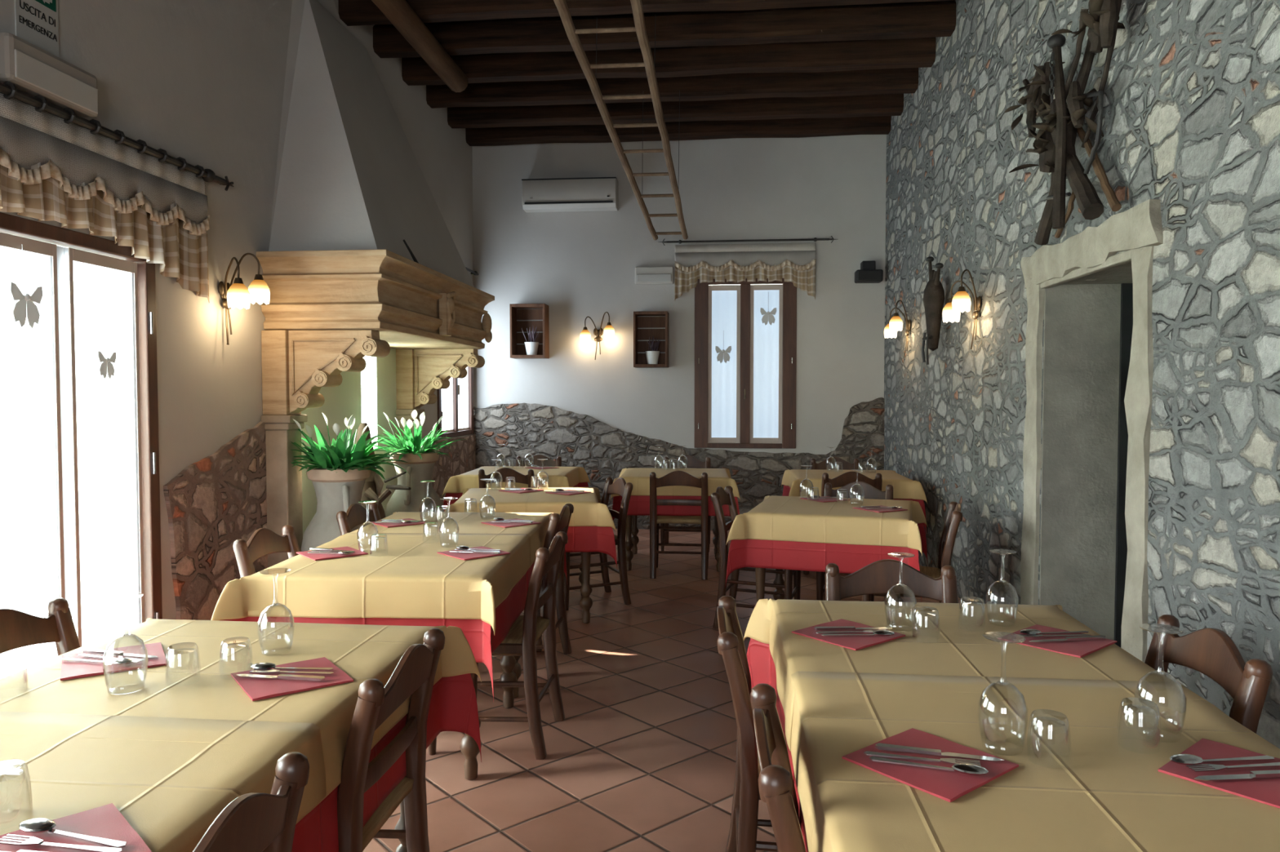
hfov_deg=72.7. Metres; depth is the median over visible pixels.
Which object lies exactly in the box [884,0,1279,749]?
wall
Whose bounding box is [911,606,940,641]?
tumbler
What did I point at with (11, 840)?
fork
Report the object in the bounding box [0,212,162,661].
door
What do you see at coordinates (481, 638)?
red undercloth
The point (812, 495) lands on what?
spoon
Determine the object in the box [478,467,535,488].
dining chair
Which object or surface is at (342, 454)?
leafy plant
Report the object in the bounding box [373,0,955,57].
ceiling beam
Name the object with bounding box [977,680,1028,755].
bowl
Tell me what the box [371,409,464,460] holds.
leafy plant
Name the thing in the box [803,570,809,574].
dining table
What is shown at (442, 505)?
tumbler
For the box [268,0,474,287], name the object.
hood
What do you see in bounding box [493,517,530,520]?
spoon
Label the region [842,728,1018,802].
napkin
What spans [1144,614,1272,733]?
dining chair
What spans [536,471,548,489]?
bowl
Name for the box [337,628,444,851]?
dining chair
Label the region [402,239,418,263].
spike
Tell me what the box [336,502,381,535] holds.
dining chair
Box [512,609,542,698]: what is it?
dining table
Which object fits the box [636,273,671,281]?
diffuser
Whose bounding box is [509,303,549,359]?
wooden crate
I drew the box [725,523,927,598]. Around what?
red undercloth
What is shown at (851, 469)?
wine glass
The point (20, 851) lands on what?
knife
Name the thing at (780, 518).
tablecloth
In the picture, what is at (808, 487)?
tumbler
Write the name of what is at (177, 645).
tumbler
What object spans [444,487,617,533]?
tablecloth
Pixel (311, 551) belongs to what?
fork
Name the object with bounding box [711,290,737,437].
curtain
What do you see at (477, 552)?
knife
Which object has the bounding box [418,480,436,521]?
wine glass
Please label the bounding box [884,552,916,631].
wine glass
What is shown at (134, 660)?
fork
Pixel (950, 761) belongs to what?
fork
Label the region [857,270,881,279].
grille
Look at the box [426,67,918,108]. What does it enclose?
ceiling beam
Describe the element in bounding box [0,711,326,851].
tablecloth
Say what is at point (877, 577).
dining chair
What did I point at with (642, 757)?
floor
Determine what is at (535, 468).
napkin
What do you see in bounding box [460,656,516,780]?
dining table
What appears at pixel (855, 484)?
bowl
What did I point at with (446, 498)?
wine glass
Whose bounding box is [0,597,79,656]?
dining chair
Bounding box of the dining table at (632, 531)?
[625,515,719,572]
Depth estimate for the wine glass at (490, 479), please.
4.59 m
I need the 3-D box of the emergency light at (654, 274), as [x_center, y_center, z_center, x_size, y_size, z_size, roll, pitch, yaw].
[0.148,-1.570,9.059,0.400,0.180,0.072,0,2,5]
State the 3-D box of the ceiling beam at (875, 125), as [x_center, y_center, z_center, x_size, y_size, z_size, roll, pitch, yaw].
[0.346,-3.034,8.873,4.404,0.216,0.182,0,2,5]
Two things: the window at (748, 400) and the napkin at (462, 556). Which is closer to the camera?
the napkin at (462, 556)
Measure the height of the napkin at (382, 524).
0.006 m
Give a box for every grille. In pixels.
[521,177,616,180]
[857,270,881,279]
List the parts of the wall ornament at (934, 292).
knob, knob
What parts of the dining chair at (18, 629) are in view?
rail, post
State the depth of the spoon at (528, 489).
5.88 m
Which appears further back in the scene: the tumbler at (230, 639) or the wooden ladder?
the wooden ladder
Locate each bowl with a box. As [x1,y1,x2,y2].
[102,633,148,694]
[257,603,294,656]
[356,521,378,551]
[418,497,436,521]
[438,517,459,547]
[479,494,495,519]
[489,471,502,489]
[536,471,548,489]
[799,479,813,498]
[848,484,864,505]
[884,583,916,631]
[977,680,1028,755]
[985,580,1018,626]
[1133,671,1186,742]
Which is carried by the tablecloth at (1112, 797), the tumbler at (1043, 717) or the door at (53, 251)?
the tumbler at (1043, 717)
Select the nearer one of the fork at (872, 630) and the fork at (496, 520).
the fork at (872, 630)
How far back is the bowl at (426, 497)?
4.50 m
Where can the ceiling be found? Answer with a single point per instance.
(947, 0)
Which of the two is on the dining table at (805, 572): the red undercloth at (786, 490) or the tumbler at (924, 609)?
the red undercloth at (786, 490)
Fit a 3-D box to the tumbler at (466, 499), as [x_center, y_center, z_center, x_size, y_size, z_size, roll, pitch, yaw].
[-0.927,0.442,4.768,0.072,0.084,0.072,1,2,30]
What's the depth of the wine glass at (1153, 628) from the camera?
1.67 m
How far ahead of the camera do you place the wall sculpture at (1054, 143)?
3.77 m
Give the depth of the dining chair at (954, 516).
4.59 m
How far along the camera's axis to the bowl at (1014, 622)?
2.49 m
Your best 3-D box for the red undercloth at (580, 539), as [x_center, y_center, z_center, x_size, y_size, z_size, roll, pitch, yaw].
[-0.713,0.661,5.732,1.072,0.415,1.095,0,2,-5]
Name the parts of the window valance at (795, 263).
scalloped panel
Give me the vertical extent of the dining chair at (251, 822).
0.844 m
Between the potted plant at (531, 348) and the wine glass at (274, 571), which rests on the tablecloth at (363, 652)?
the wine glass at (274, 571)
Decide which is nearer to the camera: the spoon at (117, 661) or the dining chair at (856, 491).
the spoon at (117, 661)
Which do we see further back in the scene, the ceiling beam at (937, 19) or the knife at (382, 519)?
the ceiling beam at (937, 19)
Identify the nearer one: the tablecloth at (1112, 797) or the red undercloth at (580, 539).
the tablecloth at (1112, 797)
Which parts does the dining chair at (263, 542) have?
post, rail, post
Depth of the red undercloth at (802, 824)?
1.77 m
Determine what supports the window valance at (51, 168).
hanging from the curtain rod at (207, 175)
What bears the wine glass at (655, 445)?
on the tablecloth at (639, 477)
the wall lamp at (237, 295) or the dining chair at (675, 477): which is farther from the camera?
the dining chair at (675, 477)
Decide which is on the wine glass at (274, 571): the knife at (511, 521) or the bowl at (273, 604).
the bowl at (273, 604)
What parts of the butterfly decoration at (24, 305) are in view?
cord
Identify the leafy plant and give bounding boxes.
[290,412,408,479]
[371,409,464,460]
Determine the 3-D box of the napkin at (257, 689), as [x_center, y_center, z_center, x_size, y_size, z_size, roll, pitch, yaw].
[-0.806,0.581,2.012,0.216,0.006,0.216,-2,3,-37]
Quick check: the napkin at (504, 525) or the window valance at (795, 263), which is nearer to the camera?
the napkin at (504, 525)
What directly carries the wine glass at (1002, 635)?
on the tablecloth at (1112, 797)
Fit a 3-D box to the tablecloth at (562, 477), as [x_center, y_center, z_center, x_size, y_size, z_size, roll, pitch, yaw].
[-1.030,0.476,7.522,1.096,0.183,1.071,0,2,3]
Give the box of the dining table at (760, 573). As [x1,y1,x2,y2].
[753,568,903,608]
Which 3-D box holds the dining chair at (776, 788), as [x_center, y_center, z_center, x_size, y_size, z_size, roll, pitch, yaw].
[0.455,0.945,1.579,0.500,0.844,0.458,0,2,5]
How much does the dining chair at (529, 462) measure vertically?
0.844 m
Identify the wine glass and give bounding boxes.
[102,592,148,694]
[257,568,294,656]
[356,500,378,551]
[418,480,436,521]
[438,497,459,547]
[479,478,495,519]
[489,459,502,489]
[496,444,506,467]
[524,444,533,467]
[536,458,548,489]
[653,444,663,469]
[799,465,813,498]
[826,446,835,471]
[848,469,864,505]
[866,447,876,473]
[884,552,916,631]
[977,631,1028,755]
[985,549,1018,626]
[1133,623,1186,742]
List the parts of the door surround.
lintel moulding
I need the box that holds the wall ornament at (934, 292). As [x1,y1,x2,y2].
[921,256,944,364]
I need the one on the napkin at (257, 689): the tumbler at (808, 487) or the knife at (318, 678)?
the knife at (318, 678)
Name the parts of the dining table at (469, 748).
leg, leg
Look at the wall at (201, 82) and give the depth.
4.57 m
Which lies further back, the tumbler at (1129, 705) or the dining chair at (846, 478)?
the dining chair at (846, 478)
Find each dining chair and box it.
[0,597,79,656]
[192,751,309,851]
[233,524,300,577]
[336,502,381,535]
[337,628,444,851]
[428,532,568,759]
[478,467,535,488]
[515,454,561,466]
[535,503,573,654]
[564,477,632,610]
[649,471,709,579]
[660,455,711,551]
[711,485,800,629]
[716,595,777,851]
[750,684,805,851]
[810,457,859,470]
[816,481,893,601]
[821,471,882,496]
[825,559,958,603]
[862,502,962,603]
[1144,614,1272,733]
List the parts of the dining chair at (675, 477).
post, leg, rail, rail, seat, post, leg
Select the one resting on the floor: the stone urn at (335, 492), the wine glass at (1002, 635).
the stone urn at (335, 492)
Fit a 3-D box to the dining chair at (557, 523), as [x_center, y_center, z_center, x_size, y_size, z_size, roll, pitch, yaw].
[-0.627,0.836,4.583,0.500,0.844,0.458,0,2,5]
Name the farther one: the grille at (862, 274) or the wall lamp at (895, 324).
the grille at (862, 274)
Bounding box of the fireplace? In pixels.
[256,0,494,568]
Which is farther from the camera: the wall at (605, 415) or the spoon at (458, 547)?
the wall at (605, 415)
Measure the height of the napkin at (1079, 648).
0.006 m
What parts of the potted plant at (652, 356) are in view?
pot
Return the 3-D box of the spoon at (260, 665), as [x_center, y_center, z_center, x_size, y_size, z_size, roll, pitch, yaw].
[-0.821,0.568,2.053,0.198,0.014,0.036,0,2,3]
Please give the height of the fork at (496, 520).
0.004 m
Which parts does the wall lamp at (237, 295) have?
arm, lamp shade, arm, lamp shade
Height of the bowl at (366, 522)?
0.125 m
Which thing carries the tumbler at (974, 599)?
on the tablecloth at (962, 651)
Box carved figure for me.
[355,422,411,519]
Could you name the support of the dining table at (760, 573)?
on the floor
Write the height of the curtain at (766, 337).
1.635 m
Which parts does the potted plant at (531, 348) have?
pot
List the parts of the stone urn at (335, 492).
handle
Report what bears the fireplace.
on the floor
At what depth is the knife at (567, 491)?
5.79 m
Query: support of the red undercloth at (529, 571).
on the dining table at (517, 670)
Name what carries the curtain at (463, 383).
hanging from the window at (455, 402)
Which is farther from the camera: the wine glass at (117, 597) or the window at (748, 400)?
the window at (748, 400)
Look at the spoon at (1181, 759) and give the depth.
1.53 m
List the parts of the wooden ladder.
rail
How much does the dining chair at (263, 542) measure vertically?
0.844 m
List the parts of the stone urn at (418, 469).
handle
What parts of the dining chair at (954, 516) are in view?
leg, leg, seat, post, post, rail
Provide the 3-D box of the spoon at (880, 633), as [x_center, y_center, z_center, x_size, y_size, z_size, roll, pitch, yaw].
[0.586,0.557,2.340,0.198,0.014,0.036,0,2,0]
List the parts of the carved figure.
arm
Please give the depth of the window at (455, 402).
8.69 m
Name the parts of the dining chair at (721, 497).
post, rail, rail, post, leg, leg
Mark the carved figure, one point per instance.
(373, 486)
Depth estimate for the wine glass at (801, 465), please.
5.48 m
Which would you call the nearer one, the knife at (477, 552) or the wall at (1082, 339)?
the knife at (477, 552)
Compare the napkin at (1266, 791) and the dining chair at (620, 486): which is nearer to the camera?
the napkin at (1266, 791)
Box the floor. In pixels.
[362,528,963,851]
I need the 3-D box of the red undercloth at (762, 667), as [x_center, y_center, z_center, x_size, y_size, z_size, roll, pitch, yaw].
[0.808,0.780,2.385,1.033,0.418,0.976,0,2,5]
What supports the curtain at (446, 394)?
hanging from the window at (455, 402)
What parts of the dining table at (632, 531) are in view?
leg, leg, leg, leg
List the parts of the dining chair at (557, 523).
post, rail, post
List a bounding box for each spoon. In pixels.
[18,817,126,848]
[62,657,132,665]
[250,662,333,671]
[307,551,351,555]
[374,520,412,523]
[456,546,500,551]
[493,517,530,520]
[503,488,533,490]
[811,495,838,497]
[821,630,894,636]
[868,506,902,509]
[868,756,988,775]
[1019,629,1088,634]
[1169,754,1274,765]
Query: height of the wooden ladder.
1.184 m
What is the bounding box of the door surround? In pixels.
[1020,199,1163,662]
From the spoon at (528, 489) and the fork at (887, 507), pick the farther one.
the spoon at (528, 489)
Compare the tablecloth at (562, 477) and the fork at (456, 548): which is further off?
the tablecloth at (562, 477)
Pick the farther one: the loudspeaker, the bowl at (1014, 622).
the loudspeaker
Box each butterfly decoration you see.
[8,244,43,328]
[97,325,116,379]
[715,346,731,363]
[760,292,776,324]
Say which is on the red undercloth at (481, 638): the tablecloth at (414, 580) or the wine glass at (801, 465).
the tablecloth at (414, 580)
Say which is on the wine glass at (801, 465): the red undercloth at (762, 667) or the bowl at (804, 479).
the bowl at (804, 479)
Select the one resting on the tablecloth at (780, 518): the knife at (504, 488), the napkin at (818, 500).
the napkin at (818, 500)
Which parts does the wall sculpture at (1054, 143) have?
chain, knob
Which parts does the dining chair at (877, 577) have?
post, post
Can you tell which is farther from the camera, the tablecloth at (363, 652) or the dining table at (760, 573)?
the dining table at (760, 573)
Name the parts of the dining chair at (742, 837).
rail, post, post, seat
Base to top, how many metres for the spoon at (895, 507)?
0.014 m
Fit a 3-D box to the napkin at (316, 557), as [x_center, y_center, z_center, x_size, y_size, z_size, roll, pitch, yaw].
[-1.270,0.523,3.587,0.216,0.006,0.216,-2,3,-41]
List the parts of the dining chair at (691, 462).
leg, post, rail, post, leg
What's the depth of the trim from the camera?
4.19 m
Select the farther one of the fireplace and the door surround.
the fireplace
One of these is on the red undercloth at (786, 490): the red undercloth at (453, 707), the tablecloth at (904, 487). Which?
the tablecloth at (904, 487)
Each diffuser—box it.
[13,48,97,113]
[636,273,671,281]
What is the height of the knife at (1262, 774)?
0.006 m
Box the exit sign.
[14,0,58,57]
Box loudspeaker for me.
[854,260,883,283]
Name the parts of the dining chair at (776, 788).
rail, post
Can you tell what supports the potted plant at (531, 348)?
on the wooden crate
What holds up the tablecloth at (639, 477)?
on the red undercloth at (638, 505)
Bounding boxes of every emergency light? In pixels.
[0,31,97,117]
[635,266,673,284]
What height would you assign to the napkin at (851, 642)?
0.006 m
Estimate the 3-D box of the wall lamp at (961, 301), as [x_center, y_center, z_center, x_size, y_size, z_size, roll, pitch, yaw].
[2.085,-0.746,5.605,0.208,0.499,0.356,0,2,5]
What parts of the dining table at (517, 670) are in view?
leg, leg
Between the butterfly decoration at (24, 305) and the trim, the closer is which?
the butterfly decoration at (24, 305)
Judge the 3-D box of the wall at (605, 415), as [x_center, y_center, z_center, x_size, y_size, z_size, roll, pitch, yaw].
[0.671,-1.034,9.196,4.900,4.240,0.340,0,2,5]
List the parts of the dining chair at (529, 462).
post, post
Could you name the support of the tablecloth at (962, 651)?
on the red undercloth at (762, 667)
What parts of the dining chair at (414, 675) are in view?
post, seat, rail, rail, post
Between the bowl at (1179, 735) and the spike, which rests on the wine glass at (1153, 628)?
the bowl at (1179, 735)
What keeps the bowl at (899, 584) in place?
on the wine glass at (904, 555)
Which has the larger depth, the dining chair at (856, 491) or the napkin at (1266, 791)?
the dining chair at (856, 491)
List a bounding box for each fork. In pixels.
[0,834,121,851]
[78,653,144,663]
[249,669,333,675]
[311,551,355,553]
[381,520,417,522]
[454,548,500,551]
[495,520,534,521]
[816,629,885,634]
[863,751,981,766]
[866,506,892,508]
[1017,634,1090,637]
[1185,762,1279,772]
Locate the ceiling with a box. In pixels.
[374,0,955,25]
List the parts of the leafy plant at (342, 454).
flower, flower, flower, flower, flower, flower, flower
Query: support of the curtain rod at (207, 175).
attached to the wall at (201, 82)
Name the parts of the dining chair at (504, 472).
post, rail, post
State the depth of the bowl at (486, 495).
4.60 m
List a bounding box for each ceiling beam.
[337,0,946,26]
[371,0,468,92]
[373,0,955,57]
[401,37,935,85]
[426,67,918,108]
[447,93,903,128]
[465,115,891,146]
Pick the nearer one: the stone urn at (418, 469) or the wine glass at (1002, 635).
the wine glass at (1002, 635)
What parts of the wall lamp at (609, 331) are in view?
lamp shade, arm, arm, lamp shade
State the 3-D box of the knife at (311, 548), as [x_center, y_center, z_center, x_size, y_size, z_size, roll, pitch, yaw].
[-1.277,0.514,3.612,0.221,0.006,0.019,1,2,18]
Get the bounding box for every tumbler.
[0,652,27,691]
[0,760,32,817]
[164,642,200,685]
[218,636,253,677]
[369,533,388,555]
[422,522,439,542]
[435,505,448,521]
[464,498,477,514]
[807,487,818,499]
[835,488,848,502]
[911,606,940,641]
[958,596,985,630]
[1026,710,1071,765]
[1116,697,1161,751]
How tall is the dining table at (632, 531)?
0.755 m
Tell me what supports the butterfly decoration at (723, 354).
attached to the window at (748, 400)
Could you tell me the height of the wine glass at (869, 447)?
0.209 m
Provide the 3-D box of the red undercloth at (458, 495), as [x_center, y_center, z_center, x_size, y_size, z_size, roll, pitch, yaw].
[-1.030,0.595,7.526,1.106,0.415,1.074,0,2,3]
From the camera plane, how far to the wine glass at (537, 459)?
6.03 m
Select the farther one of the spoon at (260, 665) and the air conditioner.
the air conditioner
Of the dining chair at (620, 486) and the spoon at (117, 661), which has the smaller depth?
the spoon at (117, 661)
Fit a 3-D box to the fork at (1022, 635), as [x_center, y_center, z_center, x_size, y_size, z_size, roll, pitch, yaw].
[1.111,0.562,2.330,0.197,0.004,0.023,0,2,-4]
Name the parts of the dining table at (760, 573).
leg, leg, leg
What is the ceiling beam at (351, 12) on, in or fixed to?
attached to the ceiling
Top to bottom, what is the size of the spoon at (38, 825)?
0.014 m
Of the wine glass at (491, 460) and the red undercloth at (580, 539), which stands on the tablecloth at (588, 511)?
the wine glass at (491, 460)
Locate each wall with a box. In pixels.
[0,0,475,620]
[471,134,886,530]
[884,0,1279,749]
[1039,284,1120,640]
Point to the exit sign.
(36, 21)
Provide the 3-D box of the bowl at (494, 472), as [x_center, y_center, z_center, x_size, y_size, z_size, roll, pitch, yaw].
[-0.992,0.377,5.997,0.088,0.125,0.088,-1,2,-30]
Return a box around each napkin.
[0,803,151,851]
[60,642,167,680]
[230,657,353,701]
[296,546,368,560]
[369,518,426,528]
[436,546,510,560]
[480,518,540,528]
[498,488,542,493]
[527,466,558,469]
[545,489,591,495]
[791,619,905,650]
[800,496,849,502]
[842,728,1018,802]
[852,505,907,512]
[997,624,1116,657]
[1157,738,1279,808]
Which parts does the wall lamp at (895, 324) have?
lamp shade, lamp shade, arm, arm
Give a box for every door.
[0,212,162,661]
[1114,283,1133,647]
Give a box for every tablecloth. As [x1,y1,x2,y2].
[0,617,481,815]
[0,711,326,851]
[211,533,531,635]
[338,511,568,567]
[441,466,590,497]
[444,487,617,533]
[610,467,740,500]
[725,495,927,556]
[743,599,1212,751]
[781,469,927,503]
[791,671,1279,851]
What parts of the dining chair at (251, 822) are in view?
rail, post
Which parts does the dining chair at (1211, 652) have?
post, rail, post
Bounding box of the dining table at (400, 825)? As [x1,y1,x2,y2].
[394,800,407,851]
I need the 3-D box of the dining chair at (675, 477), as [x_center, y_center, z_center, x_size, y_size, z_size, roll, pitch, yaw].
[0.316,0.752,6.885,0.458,0.844,0.500,0,2,5]
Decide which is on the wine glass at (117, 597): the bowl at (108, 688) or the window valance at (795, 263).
the bowl at (108, 688)
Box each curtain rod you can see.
[0,80,233,191]
[465,266,478,275]
[657,235,835,245]
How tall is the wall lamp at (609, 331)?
0.500 m
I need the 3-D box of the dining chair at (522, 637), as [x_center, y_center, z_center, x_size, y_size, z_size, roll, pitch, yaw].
[-0.579,0.872,3.604,0.500,0.844,0.458,0,2,5]
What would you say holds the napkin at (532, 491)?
on the tablecloth at (588, 511)
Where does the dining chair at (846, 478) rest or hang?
on the floor
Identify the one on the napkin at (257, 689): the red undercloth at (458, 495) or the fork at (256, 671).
the fork at (256, 671)
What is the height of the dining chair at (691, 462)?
0.844 m
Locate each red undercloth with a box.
[218,573,527,702]
[292,673,481,851]
[443,482,588,512]
[526,550,567,591]
[564,526,617,567]
[612,495,739,520]
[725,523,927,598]
[746,638,794,783]
[782,484,926,532]
[794,775,808,851]
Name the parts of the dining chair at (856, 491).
leg, post, rail, leg, post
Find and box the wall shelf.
[633,311,668,368]
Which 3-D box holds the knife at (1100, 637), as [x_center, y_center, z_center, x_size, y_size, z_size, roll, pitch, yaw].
[1.128,0.562,2.296,0.221,0.006,0.020,0,2,-8]
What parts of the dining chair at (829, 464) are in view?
post, post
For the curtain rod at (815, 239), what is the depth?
8.93 m
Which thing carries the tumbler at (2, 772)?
on the tablecloth at (170, 793)
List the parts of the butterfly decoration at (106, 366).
cord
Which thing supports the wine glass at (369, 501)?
on the tablecloth at (414, 580)
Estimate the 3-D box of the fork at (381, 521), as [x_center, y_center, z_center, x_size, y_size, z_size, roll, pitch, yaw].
[-1.221,0.486,4.423,0.197,0.004,0.023,0,2,8]
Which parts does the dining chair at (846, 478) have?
post, rail, post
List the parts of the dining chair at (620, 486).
leg, post, rail, rail, seat rail, post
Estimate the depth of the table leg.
5.38 m
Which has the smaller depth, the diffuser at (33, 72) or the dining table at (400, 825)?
the dining table at (400, 825)
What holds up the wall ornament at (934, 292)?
attached to the wall at (1191, 117)
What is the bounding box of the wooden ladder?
[553,0,688,239]
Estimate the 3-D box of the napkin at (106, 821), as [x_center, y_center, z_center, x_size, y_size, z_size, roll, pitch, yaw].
[-0.844,0.609,1.238,0.216,0.006,0.216,-2,3,-45]
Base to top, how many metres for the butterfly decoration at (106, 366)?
0.229 m
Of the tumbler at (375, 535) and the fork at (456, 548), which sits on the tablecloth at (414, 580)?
the tumbler at (375, 535)
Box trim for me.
[1062,261,1133,284]
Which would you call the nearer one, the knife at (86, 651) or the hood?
the knife at (86, 651)
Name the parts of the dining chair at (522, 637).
leg, seat rail, seat, post, rail, rail, post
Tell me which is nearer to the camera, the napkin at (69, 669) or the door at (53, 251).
the napkin at (69, 669)
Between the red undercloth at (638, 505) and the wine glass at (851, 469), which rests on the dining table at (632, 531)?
the red undercloth at (638, 505)
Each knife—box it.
[0,849,43,851]
[83,648,158,658]
[236,674,324,681]
[310,547,354,551]
[381,519,423,521]
[450,551,500,553]
[490,520,532,523]
[504,488,534,489]
[551,490,584,492]
[813,626,892,630]
[860,506,887,507]
[875,742,1004,762]
[1029,635,1105,642]
[1194,770,1279,781]
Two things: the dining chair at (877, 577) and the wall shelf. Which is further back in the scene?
the wall shelf
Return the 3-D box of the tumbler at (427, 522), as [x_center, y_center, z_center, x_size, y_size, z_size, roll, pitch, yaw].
[-0.931,0.474,3.874,0.072,0.084,0.072,-2,3,-37]
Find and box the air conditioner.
[521,177,617,212]
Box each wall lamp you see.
[217,253,270,345]
[579,311,614,359]
[884,300,911,358]
[942,269,981,349]
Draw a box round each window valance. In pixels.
[0,93,209,302]
[675,242,815,299]
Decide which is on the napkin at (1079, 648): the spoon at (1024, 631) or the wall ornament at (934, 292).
the spoon at (1024, 631)
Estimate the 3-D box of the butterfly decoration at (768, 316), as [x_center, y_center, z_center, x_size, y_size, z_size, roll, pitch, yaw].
[1.323,-1.210,8.960,0.167,0.343,0.028,0,2,5]
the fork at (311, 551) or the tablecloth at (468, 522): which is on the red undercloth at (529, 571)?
the tablecloth at (468, 522)
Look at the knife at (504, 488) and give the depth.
5.94 m
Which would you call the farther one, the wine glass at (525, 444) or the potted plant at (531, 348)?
the potted plant at (531, 348)
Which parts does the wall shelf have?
panel, panel, panel, panel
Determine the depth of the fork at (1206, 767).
1.51 m
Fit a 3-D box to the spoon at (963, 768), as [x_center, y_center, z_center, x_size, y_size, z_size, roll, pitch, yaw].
[0.500,0.587,1.514,0.198,0.014,0.036,1,2,20]
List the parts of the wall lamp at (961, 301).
lamp shade, lamp shade, arm, arm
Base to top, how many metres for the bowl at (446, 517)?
0.125 m
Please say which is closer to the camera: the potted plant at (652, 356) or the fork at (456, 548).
the fork at (456, 548)
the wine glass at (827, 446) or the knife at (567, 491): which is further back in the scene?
the wine glass at (827, 446)
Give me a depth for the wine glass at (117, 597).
1.93 m
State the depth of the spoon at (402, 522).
4.38 m
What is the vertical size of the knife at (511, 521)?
0.006 m
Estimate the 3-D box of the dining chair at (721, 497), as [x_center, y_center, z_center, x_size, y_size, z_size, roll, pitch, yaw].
[0.728,0.806,5.408,0.500,0.844,0.458,1,2,17]
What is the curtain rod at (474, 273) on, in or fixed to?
attached to the wall at (201, 82)
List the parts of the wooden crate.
panel, panel, panel, panel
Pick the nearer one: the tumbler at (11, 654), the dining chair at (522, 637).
the tumbler at (11, 654)
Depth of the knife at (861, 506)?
4.99 m
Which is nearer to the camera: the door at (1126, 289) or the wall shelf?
the door at (1126, 289)
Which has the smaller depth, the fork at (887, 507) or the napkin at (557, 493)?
the fork at (887, 507)
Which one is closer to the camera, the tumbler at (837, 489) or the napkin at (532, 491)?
the tumbler at (837, 489)
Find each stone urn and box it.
[301,467,370,551]
[385,450,444,517]
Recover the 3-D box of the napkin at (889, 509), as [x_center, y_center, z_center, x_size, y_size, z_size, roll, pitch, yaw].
[1.372,0.473,4.973,0.216,0.006,0.216,-1,2,-28]
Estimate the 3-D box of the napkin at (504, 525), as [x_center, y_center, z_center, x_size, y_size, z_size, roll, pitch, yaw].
[-0.658,0.493,4.432,0.216,0.006,0.216,-2,3,-43]
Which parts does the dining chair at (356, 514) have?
post, rail, post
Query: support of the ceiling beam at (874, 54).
attached to the ceiling
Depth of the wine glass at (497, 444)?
7.82 m
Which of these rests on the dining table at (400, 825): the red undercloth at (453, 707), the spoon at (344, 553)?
the red undercloth at (453, 707)
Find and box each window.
[437,366,474,438]
[694,278,796,448]
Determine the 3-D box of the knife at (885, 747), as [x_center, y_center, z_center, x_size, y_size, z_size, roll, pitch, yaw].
[0.539,0.589,1.568,0.221,0.006,0.020,1,2,16]
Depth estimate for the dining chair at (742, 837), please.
2.16 m
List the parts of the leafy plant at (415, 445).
flower, flower, flower, flower, flower, flower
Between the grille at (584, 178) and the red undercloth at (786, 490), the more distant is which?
the grille at (584, 178)
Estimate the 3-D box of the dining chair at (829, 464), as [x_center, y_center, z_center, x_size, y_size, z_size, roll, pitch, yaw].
[1.785,0.717,7.865,0.458,0.844,0.500,0,2,5]
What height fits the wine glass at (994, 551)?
0.209 m
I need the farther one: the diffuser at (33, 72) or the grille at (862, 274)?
the grille at (862, 274)
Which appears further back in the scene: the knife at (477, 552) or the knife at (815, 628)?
the knife at (477, 552)
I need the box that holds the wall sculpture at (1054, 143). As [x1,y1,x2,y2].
[1004,0,1124,245]
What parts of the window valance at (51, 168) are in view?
scalloped panel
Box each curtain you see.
[441,377,452,431]
[457,366,467,428]
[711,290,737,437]
[753,289,778,438]
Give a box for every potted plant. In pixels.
[521,326,539,355]
[644,335,660,364]
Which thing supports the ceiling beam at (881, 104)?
attached to the ceiling
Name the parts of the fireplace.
moulding, panel, moulding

